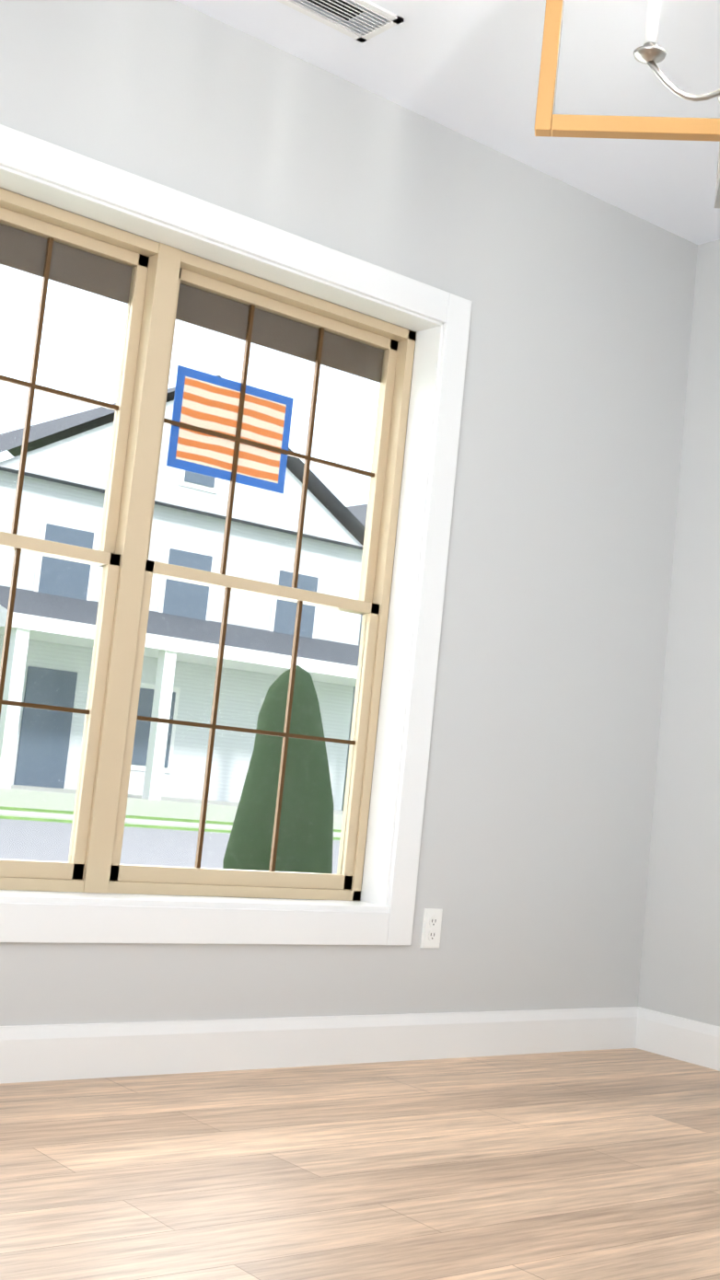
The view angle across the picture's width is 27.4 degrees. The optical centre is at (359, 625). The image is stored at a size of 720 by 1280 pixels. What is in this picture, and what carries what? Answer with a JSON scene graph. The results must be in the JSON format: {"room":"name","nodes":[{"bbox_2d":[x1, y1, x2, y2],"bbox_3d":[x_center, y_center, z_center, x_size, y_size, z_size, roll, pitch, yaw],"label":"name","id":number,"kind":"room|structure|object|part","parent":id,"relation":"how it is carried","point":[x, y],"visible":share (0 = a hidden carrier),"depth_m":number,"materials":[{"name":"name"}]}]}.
{"room":"empty dining room","nodes":[
{"label":"empty dining room","id":0,"kind":"room"},
{"bbox_2d":[0,818,340,874],"bbox_3d":[4.560,4.007,24.036,150.000,0.020,6.500,10,-7,-38],"label":"street","id":1,"kind":"structure","parent":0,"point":[143,856],"depth_m":17.58,"materials":[{"name":"grey asphalt"}]},
{"bbox_2d":[0,0,697,1026],"bbox_3d":[-0.498,-0.231,3.909,4.205,2.740,0.200,10,-7,-38],"label":"wall","id":2,"kind":"structure","parent":0,"point":[536,836],"depth_m":4.49,"materials":[{"name":"grey paint"}]},
{"bbox_2d":[0,124,472,945],"bbox_3d":[-0.577,-0.160,3.830,1.941,1.916,0.213,10,-7,-38],"label":"window","id":3,"kind":"structure","parent":2,"relation":"in","point":[228,430],"depth_m":4.03,"materials":[{"name":"white wood"}]},
{"bbox_3d":[-0.615,-0.168,3.880,1.617,1.574,0.039,10,-7,-38],"label":"glass","id":4,"kind":"part","parent":3,"relation":"part of","materials":[{"name":"clear glass"}]},
{"bbox_2d":[0,1006,636,1083],"bbox_3d":[-0.653,1.043,3.622,3.965,0.130,0.016,10,-7,-38],"label":"baseboard","id":5,"kind":"structure","parent":2,"relation":"attached to","point":[49,1052],"depth_m":3.99,"materials":[{"name":"white wood"}]},
{"bbox_2d":[420,908,442,948],"bbox_3d":[0.211,0.886,4.318,0.070,0.115,0.010,10,-7,-38],"label":"outlet","id":6,"kind":"object","parent":2,"relation":"attached to","point":[432,922],"visible":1,"depth_m":4.31,"materials":[{"name":"white plastic"}]},
{"bbox_2d":[0,1048,719,1279],"bbox_3d":[-0.301,0.847,0.335,8.000,0.060,6.000,10,-7,-38],"label":"floor","id":7,"kind":"structure","parent":0,"point":[592,1165],"depth_m":3.00,"materials":[{"name":"brown wood"}]},
{"bbox_2d":[175,0,719,244],"bbox_3d":[-0.021,-1.945,0.613,8.000,0.100,6.000,10,-7,-38],"label":"ceiling","id":8,"kind":"structure","parent":0,"point":[469,69],"depth_m":4.04,"materials":[{"name":"white paint"}]},
{"bbox_2d":[276,0,403,43],"bbox_3d":[-0.096,-1.585,3.744,0.400,0.010,0.170,10,-7,-38],"label":"ceiling vent","id":9,"kind":"object","parent":8,"relation":"in","point":[344,10],"visible":1,"depth_m":3.79,"materials":[{"name":"white metal"}]},
{"bbox_2d":[533,0,719,207],"bbox_3d":[0.665,-1.217,2.496,0.469,0.835,0.510,10,-7,-38],"label":"chandelier","id":10,"kind":"object","parent":8,"relation":"hanging from","point":[650,52],"visible":1,"depth_m":2.49,"materials":[{"name":"orange wood"}]},
{"bbox_2d":[636,239,719,1026],"bbox_3d":[2.925,0.002,2.796,0.200,2.740,5.800,10,-7,-38],"label":"wall","id":11,"kind":"structure","parent":0,"point":[679,974],"depth_m":4.88,"materials":[{"name":"grey paint"}]},
{"bbox_2d":[636,1006,719,1071],"bbox_3d":[2.643,1.281,2.687,0.016,0.130,5.580,10,-7,-38],"label":"baseboard","id":12,"kind":"structure","parent":11,"relation":"attached to","point":[689,1041],"depth_m":4.71,"materials":[{"name":"white wood"}]},
{"label":"outside","id":13,"kind":"structure","parent":0,"visible":0},
{"bbox_2d":[0,806,341,840],"bbox_3d":[-11.807,4.471,44.554,150.000,0.100,102.000,10,-7,-38],"label":"lawn","id":14,"kind":"structure","parent":13,"point":[125,824],"depth_m":24.11,"materials":[{"name":"green plant"}]},
{"bbox_2d":[0,809,340,900],"bbox_3d":[6.742,3.949,21.300,150.000,0.030,17.900,10,-7,-38],"label":"sidewalk","id":15,"kind":"structure","parent":14,"relation":"on","point":[132,822],"depth_m":23.40,"materials":[{"name":"grey concrete"}]},
{"bbox_2d":[0,375,365,830],"bbox_3d":[-6.025,-0.621,32.732,9.700,8.800,12.550,10,-7,-38],"label":"house","id":16,"kind":"structure","parent":14,"relation":"on","point":[167,729],"depth_m":29.15,"materials":[{"name":"white"}]},
{"bbox_2d":[222,665,333,899],"bbox_3d":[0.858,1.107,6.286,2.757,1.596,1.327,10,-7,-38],"label":"tree","id":17,"kind":"object","parent":14,"relation":"on","point":[275,751],"depth_m":5.84,"materials":[{"name":"green plant"}]},
{"bbox_2d":[341,504,367,810],"bbox_3d":[2.518,0.809,39.514,10.200,9.000,12.550,10,-7,-38],"label":"house","id":18,"kind":"structure","parent":14,"relation":"on","point":[361,512],"depth_m":35.15,"materials":[{"name":"grey"}]}
]}

